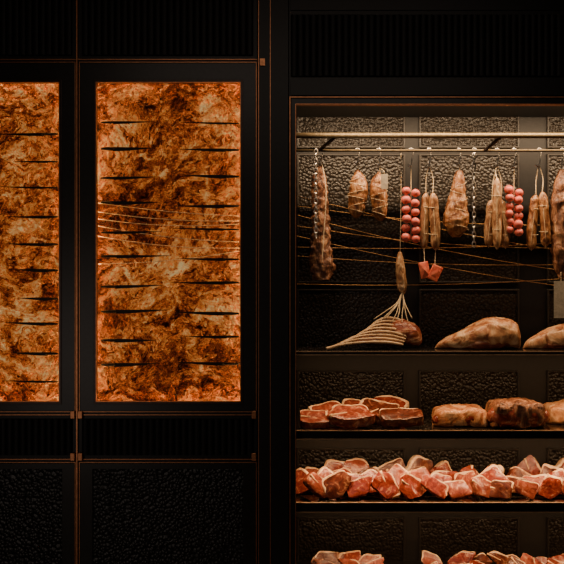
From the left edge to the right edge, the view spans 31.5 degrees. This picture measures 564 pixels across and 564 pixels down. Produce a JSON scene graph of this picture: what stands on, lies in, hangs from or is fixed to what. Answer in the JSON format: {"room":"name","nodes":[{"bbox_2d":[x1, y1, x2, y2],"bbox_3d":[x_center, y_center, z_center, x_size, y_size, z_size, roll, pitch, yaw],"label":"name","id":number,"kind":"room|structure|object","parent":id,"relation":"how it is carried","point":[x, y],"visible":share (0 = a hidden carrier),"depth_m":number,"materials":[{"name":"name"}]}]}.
{"room":"food shop","nodes":[
{"label":"food shop","id":0,"kind":"room"},
{"bbox_3d":[0.310,1.650,2.100,4.760,0.100,7.400,0,0,0],"label":"floor","id":1,"kind":"structure","parent":0,"visible":0},
{"bbox_2d":[0,0,75,563],"bbox_3d":[-1.478,0.001,5.291,0.895,3.198,0.618,0,0,0],"label":"display cabinet","id":2,"kind":"object","parent":1,"relation":"on","point":[38,37],"visible":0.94,"depth_m":5.00,"materials":[{"name":"black paint"}]},
{"bbox_2d":[0,133,57,136],"bbox_3d":[-1.299,-0.749,5.107,0.325,0.016,0.077,0,0,0],"label":"knife","id":3,"kind":"object","parent":2,"relation":"attached to","point":[18,134],"visible":1,"depth_m":5.07,"materials":[{"name":"metal"}]},
{"bbox_2d":[0,186,57,188],"bbox_3d":[-1.291,-0.479,5.108,0.309,0.012,0.075,0,0,0],"label":"knife","id":4,"kind":"object","parent":2,"relation":"attached to","point":[0,186],"visible":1,"depth_m":5.07,"materials":[{"name":"metal"}]},
{"bbox_2d":[2,380,57,382],"bbox_3d":[-1.279,0.506,5.108,0.285,0.013,0.075,0,0,0],"label":"knife","id":5,"kind":"object","parent":2,"relation":"attached to","point":[31,381],"visible":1,"depth_m":5.07,"materials":[{"name":"metal"}]},
{"bbox_2d":[3,322,57,325],"bbox_3d":[-1.277,0.213,5.106,0.280,0.018,0.077,0,0,0],"label":"knife","id":6,"kind":"object","parent":2,"relation":"attached to","point":[23,323],"visible":1,"depth_m":5.07,"materials":[{"name":"metal"}]},
{"bbox_2d":[8,243,57,245],"bbox_3d":[-1.276,-0.190,5.106,0.278,0.016,0.077,0,0,0],"label":"knife","id":7,"kind":"object","parent":2,"relation":"attached to","point":[25,244],"visible":1,"depth_m":5.07,"materials":[{"name":"metal"}]},
{"bbox_2d":[10,216,57,218],"bbox_3d":[-1.266,-0.329,5.107,0.259,0.015,0.076,0,0,0],"label":"knife","id":8,"kind":"object","parent":2,"relation":"attached to","point":[36,217],"visible":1,"depth_m":5.07,"materials":[{"name":"metal"}]},
{"bbox_2d":[12,269,57,271],"bbox_3d":[-1.253,-0.058,5.106,0.232,0.018,0.078,0,0,0],"label":"knife","id":9,"kind":"object","parent":2,"relation":"attached to","point":[30,270],"visible":1,"depth_m":5.07,"materials":[{"name":"metal"}]},
{"bbox_2d":[15,161,57,163],"bbox_3d":[-1.250,-0.610,5.108,0.227,0.011,0.075,0,0,0],"label":"knife","id":10,"kind":"object","parent":2,"relation":"attached to","point":[38,162],"visible":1,"depth_m":5.07,"materials":[{"name":"metal"}]},
{"bbox_2d":[16,352,57,355],"bbox_3d":[-1.260,0.365,5.106,0.246,0.018,0.078,0,0,0],"label":"knife","id":11,"kind":"object","parent":2,"relation":"attached to","point":[25,353],"visible":1,"depth_m":5.07,"materials":[{"name":"metal"}]},
{"bbox_2d":[22,297,57,300],"bbox_3d":[-1.239,0.086,5.107,0.204,0.016,0.077,0,0,0],"label":"knife","id":12,"kind":"object","parent":2,"relation":"attached to","point":[34,298],"visible":1,"depth_m":5.07,"materials":[{"name":"metal"}]},
{"bbox_2d":[76,0,257,563],"bbox_3d":[-0.577,0.001,5.292,0.903,3.198,0.617,0,0,0],"label":"display cabinet","id":13,"kind":"object","parent":1,"relation":"on","point":[168,450],"depth_m":5.00,"materials":[{"name":"black paint"}]},
{"bbox_2d":[101,147,150,150],"bbox_3d":[-0.784,-0.675,5.106,0.270,0.021,0.079,0,0,0],"label":"knife","id":14,"kind":"object","parent":13,"relation":"attached to","point":[103,148],"visible":1,"depth_m":5.07,"materials":[{"name":"metal"}]},
{"bbox_2d":[101,176,150,179],"bbox_3d":[-0.772,-0.527,5.107,0.292,0.016,0.077,0,0,0],"label":"knife","id":15,"kind":"object","parent":13,"relation":"attached to","point":[124,177],"visible":1,"depth_m":5.07,"materials":[{"name":"metal"}]},
{"bbox_2d":[101,121,153,124],"bbox_3d":[-0.784,-0.809,5.107,0.268,0.014,0.076,0,0,0],"label":"knife","id":16,"kind":"object","parent":13,"relation":"attached to","point":[106,122],"visible":1,"depth_m":5.07,"materials":[{"name":"metal"}]},
{"bbox_2d":[101,339,154,342],"bbox_3d":[-0.769,0.297,5.106,0.299,0.020,0.078,0,0,0],"label":"knife","id":17,"kind":"object","parent":13,"relation":"attached to","point":[104,340],"visible":1,"depth_m":5.07,"materials":[{"name":"metal"}]},
{"bbox_2d":[101,201,159,204],"bbox_3d":[-0.769,-0.401,5.106,0.300,0.020,0.078,0,0,0],"label":"knife","id":18,"kind":"object","parent":13,"relation":"attached to","point":[102,202],"visible":1,"depth_m":5.07,"materials":[{"name":"metal"}]},
{"bbox_2d":[101,363,159,366],"bbox_3d":[-0.769,0.421,5.106,0.299,0.020,0.078,0,0,0],"label":"knife","id":19,"kind":"object","parent":13,"relation":"attached to","point":[104,364],"visible":1,"depth_m":5.07,"materials":[{"name":"metal"}]},
{"bbox_2d":[101,285,161,288],"bbox_3d":[-0.756,0.024,5.106,0.324,0.018,0.078,0,0,0],"label":"knife","id":20,"kind":"object","parent":13,"relation":"attached to","point":[105,286],"visible":1,"depth_m":5.07,"materials":[{"name":"metal"}]},
{"bbox_2d":[101,231,161,233],"bbox_3d":[-0.764,-0.250,5.107,0.308,0.016,0.076,0,0,0],"label":"knife","id":21,"kind":"object","parent":13,"relation":"attached to","point":[106,232],"visible":1,"depth_m":5.07,"materials":[{"name":"metal"}]},
{"bbox_2d":[101,310,162,313],"bbox_3d":[-0.745,0.150,5.106,0.348,0.021,0.078,0,0,0],"label":"knife","id":22,"kind":"object","parent":13,"relation":"attached to","point":[103,311],"visible":1,"depth_m":5.07,"materials":[{"name":"metal"}]},
{"bbox_2d":[101,255,168,257],"bbox_3d":[-0.740,-0.129,5.106,0.357,0.017,0.077,0,0,0],"label":"knife","id":23,"kind":"object","parent":13,"relation":"attached to","point":[106,256],"visible":1,"depth_m":5.07,"materials":[{"name":"metal"}]},
{"bbox_2d":[99,212,200,220],"bbox_3d":[-0.580,-0.334,5.106,0.720,0.050,0.004,0,0,0],"label":"wire","id":24,"kind":"object","parent":13,"relation":"attached to","point":[99,212],"visible":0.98,"depth_m":5.10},
{"bbox_2d":[99,236,201,247],"bbox_3d":[-0.580,-0.204,5.106,0.720,0.065,0.004,0,0,0],"label":"wire","id":25,"kind":"object","parent":13,"relation":"attached to","point":[99,236],"visible":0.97,"depth_m":5.10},
{"bbox_2d":[99,219,235,225],"bbox_3d":[-0.580,-0.304,5.106,0.720,0.038,0.004,0,0,0],"label":"wire","id":26,"kind":"object","parent":13,"relation":"attached to","point":[99,219],"visible":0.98,"depth_m":5.10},
{"bbox_2d":[99,203,236,215],"bbox_3d":[-0.580,-0.370,5.106,0.720,0.070,0.004,0,0,0],"label":"wire","id":27,"kind":"object","parent":13,"relation":"attached to","point":[99,203],"visible":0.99,"depth_m":5.10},
{"bbox_2d":[99,226,236,241],"bbox_3d":[-0.580,-0.245,5.106,0.720,0.085,0.004,0,0,0],"label":"wire","id":28,"kind":"object","parent":13,"relation":"attached to","point":[99,226],"visible":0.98,"depth_m":5.10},
{"bbox_2d":[102,251,237,263],"bbox_3d":[-0.579,-0.125,5.106,0.720,0.070,0.004,0,0,0],"label":"wire","id":29,"kind":"object","parent":13,"relation":"attached to","point":[233,251],"visible":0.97,"depth_m":5.10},
{"bbox_2d":[171,281,238,284],"bbox_3d":[-0.392,0.004,5.106,0.348,0.018,0.077,0,0,0],"label":"knife","id":30,"kind":"object","parent":13,"relation":"attached to","point":[207,282],"visible":1,"depth_m":5.07,"materials":[{"name":"metal"}]},
{"bbox_2d":[175,228,238,230],"bbox_3d":[-0.393,-0.267,5.107,0.350,0.014,0.075,0,0,0],"label":"knife","id":31,"kind":"object","parent":13,"relation":"attached to","point":[212,229],"visible":1,"depth_m":5.07,"materials":[{"name":"metal"}]},
{"bbox_2d":[176,258,238,260],"bbox_3d":[-0.377,-0.114,5.107,0.318,0.014,0.076,0,0,0],"label":"knife","id":32,"kind":"object","parent":13,"relation":"attached to","point":[207,259],"visible":1,"depth_m":5.07,"materials":[{"name":"metal"}]},
{"bbox_2d":[177,362,238,365],"bbox_3d":[-0.382,0.415,5.106,0.327,0.019,0.078,0,0,0],"label":"knife","id":33,"kind":"object","parent":13,"relation":"attached to","point":[200,363],"visible":1,"depth_m":5.07,"materials":[{"name":"metal"}]},
{"bbox_2d":[177,312,238,315],"bbox_3d":[-0.386,0.161,5.106,0.336,0.019,0.078,0,0,0],"label":"knife","id":34,"kind":"object","parent":13,"relation":"attached to","point":[200,313],"visible":1,"depth_m":5.07,"materials":[{"name":"metal"}]},
{"bbox_2d":[181,205,238,207],"bbox_3d":[-0.386,-0.384,5.106,0.336,0.018,0.078,0,0,0],"label":"knife","id":35,"kind":"object","parent":13,"relation":"attached to","point":[197,206],"visible":1,"depth_m":5.07,"materials":[{"name":"metal"}]},
{"bbox_2d":[183,148,238,151],"bbox_3d":[-0.371,-0.669,5.106,0.305,0.017,0.077,0,0,0],"label":"knife","id":36,"kind":"object","parent":13,"relation":"attached to","point":[206,149],"visible":1,"depth_m":5.07,"materials":[{"name":"metal"}]},
{"bbox_2d":[183,335,238,337],"bbox_3d":[-0.359,0.279,5.107,0.282,0.015,0.076,0,0,0],"label":"knife","id":37,"kind":"object","parent":13,"relation":"attached to","point":[229,336],"visible":1,"depth_m":5.07,"materials":[{"name":"metal"}]},
{"bbox_2d":[184,122,238,125],"bbox_3d":[-0.364,-0.805,5.108,0.292,0.012,0.074,0,0,0],"label":"knife","id":38,"kind":"object","parent":13,"relation":"attached to","point":[210,123],"visible":1,"depth_m":5.07,"materials":[{"name":"metal"}]},
{"bbox_2d":[185,175,238,178],"bbox_3d":[-0.365,-0.534,5.106,0.295,0.019,0.078,0,0,0],"label":"knife","id":39,"kind":"object","parent":13,"relation":"attached to","point":[205,176],"visible":1,"depth_m":5.07,"materials":[{"name":"metal"}]},
{"bbox_2d":[258,0,287,563],"bbox_3d":[-0.045,0.001,5.294,0.155,3.198,0.612,0,0,0],"label":"pillar","id":40,"kind":"structure","parent":1,"relation":"on","point":[272,14],"depth_m":5.00,"materials":[{"name":"metal"}]},
{"bbox_2d":[288,0,563,563],"bbox_3d":[1.366,0.047,5.294,2.663,3.289,0.612,0,0,0],"label":"display cabinet","id":41,"kind":"object","parent":1,"relation":"on","point":[394,77],"visible":0.88,"depth_m":5.52,"materials":[{"name":"black paint"}]},
{"bbox_2d":[288,468,309,494],"bbox_3d":[0.111,1.043,5.224,0.180,0.138,0.080,0,0,19],"label":"steak","id":42,"kind":"object","parent":41,"relation":"on","point":[301,473],"visible":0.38,"depth_m":5.21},
{"bbox_2d":[300,409,329,428],"bbox_3d":[0.168,0.704,5.134,0.152,0.088,0.119,0,0,0],"label":"steak","id":43,"kind":"object","parent":41,"relation":"on","point":[309,419],"visible":0.98,"depth_m":5.10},
{"bbox_2d":[303,472,326,498],"bbox_3d":[0.182,1.042,5.119,0.159,0.141,0.067,0,0,-20],"label":"steak","id":44,"kind":"object","parent":41,"relation":"on","point":[312,481],"visible":0.88,"depth_m":5.09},
{"bbox_2d":[314,147,317,238],"bbox_3d":[0.175,-0.463,5.196,0.023,0.484,0.113,0,0,0],"label":"hanging chain","id":45,"kind":"object","parent":41,"relation":"hanging from","point":[315,149],"visible":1,"depth_m":5.15,"materials":[{"name":"metal"}]},
{"bbox_2d":[309,152,335,279],"bbox_3d":[0.211,-0.357,5.238,0.121,0.693,0.121,0,0,-42],"label":"joint","id":46,"kind":"object","parent":41,"relation":"hanging from","point":[321,264],"visible":0.91,"depth_m":5.22,"materials":[{"name":"food"}]},
{"bbox_2d":[313,559,333,563],"bbox_3d":[0.237,1.494,5.223,0.164,0.090,0.055,0,0,22],"label":"steak","id":47,"kind":"object","parent":41,"relation":"on","point":[316,561],"visible":1,"depth_m":5.23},
{"bbox_2d":[316,466,333,477],"bbox_3d":[0.228,1.038,5.222,0.151,0.148,0.075,0,0,-25],"label":"steak","id":48,"kind":"object","parent":41,"relation":"on","point":[323,471],"visible":0.16,"depth_m":5.22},
{"bbox_2d":[308,401,342,412],"bbox_3d":[0.250,0.690,5.276,0.223,0.116,0.133,0,0,-21],"label":"steak","id":49,"kind":"object","parent":41,"relation":"on","point":[327,406],"visible":0.36,"depth_m":5.28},
{"bbox_2d":[311,551,343,563],"bbox_3d":[0.243,1.490,5.341,0.182,0.099,0.077,0,0,0],"label":"steak","id":50,"kind":"object","parent":41,"relation":"on","point":[330,556],"visible":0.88,"depth_m":5.34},
{"bbox_2d":[324,459,344,470],"bbox_3d":[0.294,1.037,5.421,0.154,0.151,0.064,0,0,0],"label":"steak","id":51,"kind":"object","parent":41,"relation":"on","point":[332,464],"visible":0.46,"depth_m":5.42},
{"bbox_2d":[322,470,351,499],"bbox_3d":[0.279,1.037,5.121,0.163,0.150,0.077,0,0,0],"label":"steak","id":52,"kind":"object","parent":41,"relation":"on","point":[335,485],"visible":1,"depth_m":5.10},
{"bbox_2d":[337,558,359,563],"bbox_3d":[0.368,1.487,5.222,0.163,0.103,0.051,0,0,-10],"label":"steak","id":53,"kind":"object","parent":41,"relation":"on","point":[342,561],"visible":1,"depth_m":5.21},
{"bbox_2d":[337,550,360,561],"bbox_3d":[0.346,1.488,5.343,0.158,0.102,0.052,0,0,-13],"label":"steak","id":54,"kind":"object","parent":41,"relation":"on","point":[356,555],"visible":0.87,"depth_m":5.34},
{"bbox_2d":[327,404,374,428],"bbox_3d":[0.353,0.690,5.122,0.248,0.117,0.152,0,0,0],"label":"steak","id":55,"kind":"object","parent":41,"relation":"on","point":[355,416],"visible":0.98,"depth_m":5.09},
{"bbox_2d":[342,398,360,404],"bbox_3d":[0.409,0.690,5.385,0.204,0.116,0.140,0,0,0],"label":"steak","id":56,"kind":"object","parent":41,"relation":"on","point":[347,401],"visible":0.16,"depth_m":5.40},
{"bbox_2d":[345,472,362,492],"bbox_3d":[0.358,1.054,5.219,0.135,0.116,0.091,0,0,0],"label":"steak","id":57,"kind":"object","parent":41,"relation":"on","point":[354,476],"visible":0.24,"depth_m":5.22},
{"bbox_2d":[343,458,369,473],"bbox_3d":[0.406,1.034,5.415,0.175,0.156,0.085,0,0,0],"label":"steak","id":58,"kind":"object","parent":41,"relation":"on","point":[355,465],"visible":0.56,"depth_m":5.41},
{"bbox_2d":[347,148,367,217],"bbox_3d":[0.396,-0.519,5.240,0.111,0.368,0.107,0,0,0],"label":"salami","id":59,"kind":"object","parent":41,"relation":"hanging from","point":[358,190],"visible":1,"depth_m":5.20,"materials":[{"name":"food"}]},
{"bbox_2d":[347,475,371,499],"bbox_3d":[0.398,1.052,5.119,0.135,0.121,0.077,0,0,0],"label":"steak","id":60,"kind":"object","parent":41,"relation":"on","point":[360,487],"visible":0.99,"depth_m":5.10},
{"bbox_2d":[361,469,378,494],"bbox_3d":[0.474,1.046,5.223,0.154,0.132,0.099,0,0,0],"label":"steak","id":61,"kind":"object","parent":41,"relation":"on","point":[373,473],"visible":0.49,"depth_m":5.23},
{"bbox_2d":[358,554,381,563],"bbox_3d":[0.455,1.496,5.344,0.157,0.085,0.068,0,0,0],"label":"steak","id":62,"kind":"object","parent":41,"relation":"on","point":[365,558],"visible":0.68,"depth_m":5.34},
{"bbox_2d":[326,317,421,349],"bbox_3d":[0.478,0.265,5.202,0.557,0.164,0.196,0,0,-22],"label":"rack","id":63,"kind":"object","parent":41,"relation":"on","point":[399,332],"visible":1,"depth_m":5.21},
{"bbox_2d":[366,557,383,563],"bbox_3d":[0.467,1.489,5.224,0.140,0.100,0.055,0,0,0],"label":"steak","id":64,"kind":"object","parent":41,"relation":"on","point":[379,560],"visible":0.98,"depth_m":5.22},
{"bbox_2d":[369,148,387,220],"bbox_3d":[0.507,-0.512,5.229,0.100,0.384,0.118,0,0,0],"label":"salami","id":65,"kind":"object","parent":41,"relation":"hanging from","point":[378,196],"visible":1,"depth_m":5.21,"materials":[{"name":"food"}]},
{"bbox_2d":[359,398,398,424],"bbox_3d":[0.502,0.682,5.268,0.220,0.132,0.148,0,0,16],"label":"steak","id":66,"kind":"object","parent":41,"relation":"on","point":[373,405],"visible":0.45,"depth_m":5.28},
{"bbox_2d":[371,470,400,499],"bbox_3d":[0.531,1.040,5.118,0.148,0.145,0.094,0,0,0],"label":"steak","id":67,"kind":"object","parent":41,"relation":"on","point":[384,483],"visible":1,"depth_m":5.10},
{"bbox_2d":[373,395,408,407],"bbox_3d":[0.578,0.682,5.405,0.224,0.132,0.135,0,0,0],"label":"steak","id":68,"kind":"object","parent":41,"relation":"on","point":[403,403],"visible":0.36,"depth_m":5.41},
{"bbox_2d":[378,458,405,470],"bbox_3d":[0.602,1.032,5.422,0.186,0.160,0.065,0,0,11],"label":"steak","id":69,"kind":"object","parent":41,"relation":"on","point":[388,465],"visible":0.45,"depth_m":5.42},
{"bbox_2d":[374,216,411,321],"bbox_3d":[0.573,-0.243,5.213,0.199,0.910,0.109,0,0,0],"label":"sausage","id":70,"kind":"object","parent":41,"relation":"hanging from","point":[401,279],"visible":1,"depth_m":5.22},
{"bbox_2d":[386,464,408,495],"bbox_3d":[0.609,1.033,5.218,0.168,0.159,0.096,0,0,20],"label":"steak","id":71,"kind":"object","parent":41,"relation":"on","point":[396,470],"visible":0.36,"depth_m":5.22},
{"bbox_2d":[379,408,422,427],"bbox_3d":[0.612,0.698,5.134,0.224,0.100,0.116,0,0,5],"label":"steak","id":72,"kind":"object","parent":41,"relation":"on","point":[389,417],"visible":1,"depth_m":5.10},
{"bbox_2d":[398,473,422,499],"bbox_3d":[0.657,1.047,5.123,0.136,0.131,0.090,0,0,0],"label":"steak","id":73,"kind":"object","parent":41,"relation":"on","point":[410,487],"visible":1,"depth_m":5.11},
{"bbox_2d":[401,148,420,242],"bbox_3d":[0.675,-0.453,5.238,0.102,0.498,0.066,0,0,0],"label":"sausages","id":74,"kind":"object","parent":41,"relation":"hanging from","point":[415,222],"visible":1,"depth_m":5.22,"materials":[{"name":"food"}]},
{"bbox_2d":[299,226,527,247],"bbox_3d":[0.992,-0.239,5.320,1.825,0.120,0.003,0,0,0],"label":"wire","id":75,"kind":"object","parent":41,"relation":"attached to","point":[299,226],"visible":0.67,"depth_m":5.32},
{"bbox_2d":[309,244,526,248],"bbox_3d":[0.992,-0.212,5.320,1.825,0.069,0.003,0,0,0],"label":"wire","id":76,"kind":"object","parent":41,"relation":"attached to","point":[524,244],"visible":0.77,"depth_m":5.32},
{"bbox_2d":[405,455,432,470],"bbox_3d":[0.740,1.024,5.417,0.175,0.176,0.059,0,0,-26],"label":"steak","id":77,"kind":"object","parent":41,"relation":"on","point":[416,461],"visible":0.51,"depth_m":5.41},
{"bbox_2d":[408,467,430,493],"bbox_3d":[0.716,1.041,5.225,0.168,0.142,0.088,0,0,-23],"label":"steak","id":78,"kind":"object","parent":41,"relation":"on","point":[419,472],"visible":0.27,"depth_m":5.22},
{"bbox_2d":[298,236,550,284],"bbox_3d":[0.992,-0.085,5.320,1.825,0.322,0.003,0,0,0],"label":"wire","id":79,"kind":"object","parent":41,"relation":"attached to","point":[298,236],"visible":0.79,"depth_m":5.32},
{"bbox_2d":[298,215,553,269],"bbox_3d":[0.992,-0.184,5.320,1.825,0.349,0.003,0,0,0],"label":"wire","id":80,"kind":"object","parent":41,"relation":"attached to","point":[298,215],"visible":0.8,"depth_m":5.32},
{"bbox_2d":[301,256,552,264],"bbox_3d":[0.992,-0.114,5.320,1.825,0.051,0.003,0,0,0],"label":"wire","id":81,"kind":"object","parent":41,"relation":"attached to","point":[301,256],"visible":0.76,"depth_m":5.32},
{"bbox_2d":[296,491,563,501],"bbox_3d":[1.258,1.118,5.285,2.390,0.010,0.450,0,0,0],"label":"shelf","id":82,"kind":"object","parent":41,"relation":"attached to","point":[307,497],"depth_m":5.12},
{"bbox_2d":[296,418,563,429],"bbox_3d":[1.258,0.754,5.285,2.390,0.010,0.450,0,0,0],"label":"shelf","id":83,"kind":"object","parent":41,"relation":"attached to","point":[427,422],"depth_m":5.11,"materials":[{"name":"metal"}]},
{"bbox_2d":[296,345,563,350],"bbox_3d":[1.258,0.354,5.285,2.390,0.010,0.450,0,0,0],"label":"shelf","id":84,"kind":"object","parent":41,"relation":"attached to","point":[298,347],"depth_m":5.25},
{"bbox_2d":[418,148,442,281],"bbox_3d":[0.774,-0.352,5.235,0.128,0.704,0.083,0,0,0],"label":"bunch","id":85,"kind":"object","parent":41,"relation":"hanging from","point":[429,209],"visible":1,"depth_m":5.21,"materials":[{"name":"food"}]},
{"bbox_2d":[421,550,442,563],"bbox_3d":[0.805,1.490,5.342,0.130,0.097,0.076,0,0,31],"label":"steak","id":86,"kind":"object","parent":41,"relation":"on","point":[428,557],"visible":0.95,"depth_m":5.35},
{"bbox_2d":[420,474,448,499],"bbox_3d":[0.781,1.050,5.120,0.149,0.125,0.076,0,0,18],"label":"steak","id":87,"kind":"object","parent":41,"relation":"on","point":[436,487],"visible":1,"depth_m":5.11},
{"bbox_2d":[311,278,563,284],"bbox_3d":[0.992,-0.018,5.320,1.825,0.073,0.003,0,0,0],"label":"wire","id":88,"kind":"object","parent":41,"relation":"attached to","point":[563,278],"visible":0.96,"depth_m":5.32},
{"bbox_2d":[428,473,451,495],"bbox_3d":[0.824,1.055,5.223,0.126,0.115,0.085,0,0,12],"label":"steak","id":89,"kind":"object","parent":41,"relation":"on","point":[441,477],"visible":0.3,"depth_m":5.22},
{"bbox_2d":[429,460,451,473],"bbox_3d":[0.861,1.041,5.420,0.145,0.142,0.061,0,0,-31],"label":"steak","id":90,"kind":"object","parent":41,"relation":"on","point":[444,465],"visible":0.44,"depth_m":5.42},
{"bbox_2d":[431,470,457,480],"bbox_3d":[0.852,1.057,5.321,0.176,0.110,0.041,0,0,4],"label":"steak","id":91,"kind":"object","parent":41,"relation":"on","point":[450,473],"visible":0.23,"depth_m":5.31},
{"bbox_2d":[442,148,468,236],"bbox_3d":[0.911,-0.469,5.238,0.138,0.466,0.139,0,0,0],"label":"ham","id":92,"kind":"object","parent":41,"relation":"hanging from","point":[455,221],"visible":1,"depth_m":5.20,"materials":[{"name":"food"}]},
{"bbox_2d":[444,480,471,499],"bbox_3d":[0.896,1.064,5.118,0.148,0.097,0.086,0,0,0],"label":"steak","id":93,"kind":"object","parent":41,"relation":"on","point":[458,489],"visible":1,"depth_m":5.10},
{"bbox_2d":[432,404,488,426],"bbox_3d":[0.931,0.694,5.246,0.308,0.108,0.238,0,0,0],"label":"joint","id":94,"kind":"object","parent":41,"relation":"on","point":[449,415],"visible":0.94,"depth_m":5.14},
{"bbox_2d":[448,550,475,563],"bbox_3d":[0.961,1.486,5.339,0.151,0.105,0.052,0,0,13],"label":"steak","id":95,"kind":"object","parent":41,"relation":"on","point":[464,556],"visible":0.98,"depth_m":5.33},
{"bbox_2d":[454,471,476,494],"bbox_3d":[0.967,1.047,5.222,0.136,0.130,0.069,0,0,26],"label":"steak","id":96,"kind":"object","parent":41,"relation":"on","point":[466,475],"visible":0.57,"depth_m":5.21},
{"bbox_2d":[459,465,478,475],"bbox_3d":[1.007,1.044,5.322,0.124,0.136,0.088,0,0,38],"label":"steak","id":97,"kind":"object","parent":41,"relation":"on","point":[470,467],"visible":0.29,"depth_m":5.32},
{"bbox_2d":[471,148,475,247],"bbox_3d":[1.004,-0.441,5.239,0.031,0.525,0.018,0,0,-22],"label":"hanging chain","id":98,"kind":"object","parent":41,"relation":"hanging from","point":[474,153],"visible":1,"depth_m":5.24,"materials":[{"name":"metal"}]},
{"bbox_2d":[435,317,520,348],"bbox_3d":[1.021,0.266,5.256,0.436,0.164,0.251,0,0,0],"label":"ham","id":99,"kind":"object","parent":41,"relation":"on","point":[490,332],"visible":1,"depth_m":5.17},
{"bbox_2d":[469,475,490,498],"bbox_3d":[1.025,1.052,5.124,0.130,0.120,0.068,0,0,-19],"label":"steak","id":100,"kind":"object","parent":41,"relation":"on","point":[480,485],"visible":1,"depth_m":5.11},
{"bbox_2d":[473,553,492,563],"bbox_3d":[1.048,1.492,5.340,0.151,0.094,0.051,0,0,7],"label":"steak","id":101,"kind":"object","parent":41,"relation":"on","point":[481,557],"visible":0.77,"depth_m":5.33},
{"bbox_2d":[479,464,509,481],"bbox_3d":[1.100,1.033,5.221,0.175,0.158,0.089,0,0,0],"label":"steak","id":102,"kind":"object","parent":41,"relation":"on","point":[491,473],"visible":0.57,"depth_m":5.22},
{"bbox_2d":[484,148,509,248],"bbox_3d":[1.128,-0.437,5.230,0.140,0.530,0.089,0,0,0],"label":"bunch","id":103,"kind":"object","parent":41,"relation":"hanging from","point":[495,224],"visible":1,"depth_m":5.22,"materials":[{"name":"food"}]},
{"bbox_2d":[487,551,508,563],"bbox_3d":[1.174,1.488,5.344,0.158,0.102,0.044,0,0,9],"label":"steak","id":104,"kind":"object","parent":41,"relation":"on","point":[497,557],"visible":0.79,"depth_m":5.33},
{"bbox_2d":[489,480,513,498],"bbox_3d":[1.116,1.063,5.124,0.140,0.098,0.065,0,0,15],"label":"steak","id":105,"kind":"object","parent":41,"relation":"on","point":[500,489],"visible":1,"depth_m":5.10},
{"bbox_2d":[504,148,522,235],"bbox_3d":[1.215,-0.471,5.240,0.105,0.463,0.069,0,0,0],"label":"sausages","id":106,"kind":"object","parent":41,"relation":"hanging from","point":[508,189],"visible":1,"depth_m":5.22,"materials":[{"name":"food"}]},
{"bbox_2d":[507,556,524,563],"bbox_3d":[1.236,1.486,5.223,0.121,0.107,0.066,0,0,8],"label":"steak","id":107,"kind":"object","parent":41,"relation":"on","point":[512,560],"visible":1,"depth_m":5.22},
{"bbox_2d":[506,476,526,494],"bbox_3d":[1.218,1.061,5.220,0.123,0.102,0.064,0,0,0],"label":"steak","id":108,"kind":"object","parent":41,"relation":"on","point":[511,478],"visible":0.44,"depth_m":5.21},
{"bbox_2d":[485,397,549,428],"bbox_3d":[1.209,0.675,5.200,0.333,0.146,0.289,0,0,0],"label":"joint","id":109,"kind":"object","parent":41,"relation":"on","point":[522,413],"visible":0.93,"depth_m":5.08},
{"bbox_2d":[506,466,532,477],"bbox_3d":[1.270,1.047,5.329,0.188,0.130,0.078,0,0,-19],"label":"steak","id":110,"kind":"object","parent":41,"relation":"on","point":[515,471],"visible":0.43,"depth_m":5.32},
{"bbox_2d":[515,479,538,499],"bbox_3d":[1.253,1.062,5.122,0.121,0.101,0.052,0,0,15],"label":"steak","id":111,"kind":"object","parent":41,"relation":"on","point":[528,489],"visible":1,"depth_m":5.11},
{"bbox_2d":[516,455,540,474],"bbox_3d":[1.344,1.025,5.420,0.151,0.174,0.064,0,0,24],"label":"steak","id":112,"kind":"object","parent":41,"relation":"on","point":[529,464],"visible":0.58,"depth_m":5.41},
{"bbox_2d":[520,553,543,563],"bbox_3d":[1.323,1.480,5.218,0.159,0.117,0.055,0,0,26],"label":"steak","id":113,"kind":"object","parent":41,"relation":"on","point":[528,559],"visible":1,"depth_m":5.23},
{"bbox_2d":[523,474,547,495],"bbox_3d":[1.340,1.058,5.222,0.166,0.109,0.085,0,0,23],"label":"steak","id":114,"kind":"object","parent":41,"relation":"on","point":[539,478],"visible":0.3,"depth_m":5.23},
{"bbox_2d":[526,148,550,250],"bbox_3d":[1.343,-0.433,5.235,0.127,0.542,0.062,0,0,9],"label":"bunch","id":115,"kind":"object","parent":41,"relation":"hanging from","point":[538,207],"visible":1,"depth_m":5.22,"materials":[{"name":"food"}]},
{"bbox_2d":[523,324,563,348],"bbox_3d":[1.496,0.278,5.259,0.457,0.140,0.209,0,0,0],"label":"ham","id":116,"kind":"object","parent":41,"relation":"on","point":[552,337],"visible":1,"depth_m":5.20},
{"bbox_2d":[537,475,561,498],"bbox_3d":[1.373,1.051,5.120,0.138,0.122,0.059,0,0,0],"label":"steak","id":117,"kind":"object","parent":41,"relation":"on","point":[551,486],"visible":1,"depth_m":5.11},
{"bbox_2d":[540,464,558,473],"bbox_3d":[1.428,1.042,5.329,0.127,0.141,0.101,0,0,21],"label":"steak","id":118,"kind":"object","parent":41,"relation":"on","point":[546,468],"visible":0.29,"depth_m":5.33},
{"bbox_2d":[543,399,563,423],"bbox_3d":[1.543,0.690,5.342,0.297,0.115,0.223,0,0,4],"label":"joint","id":119,"kind":"object","parent":41,"relation":"on","point":[555,409],"visible":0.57,"depth_m":5.25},
{"bbox_2d":[546,558,563,563],"bbox_3d":[1.441,1.490,5.222,0.120,0.098,0.049,0,0,10],"label":"steak","id":120,"kind":"object","parent":41,"relation":"on","point":[549,560],"visible":0.99,"depth_m":5.21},
{"bbox_2d":[547,468,563,495],"bbox_3d":[1.443,1.043,5.220,0.137,0.138,0.099,0,0,0],"label":"steak","id":121,"kind":"object","parent":41,"relation":"on","point":[559,472],"visible":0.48,"depth_m":5.23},
{"bbox_2d":[549,148,563,317],"bbox_3d":[1.462,-0.258,5.239,0.125,0.888,0.122,0,0,0],"label":"joint","id":122,"kind":"object","parent":41,"relation":"hanging from","point":[556,215],"visible":0.98,"depth_m":5.20,"materials":[{"name":"food"}]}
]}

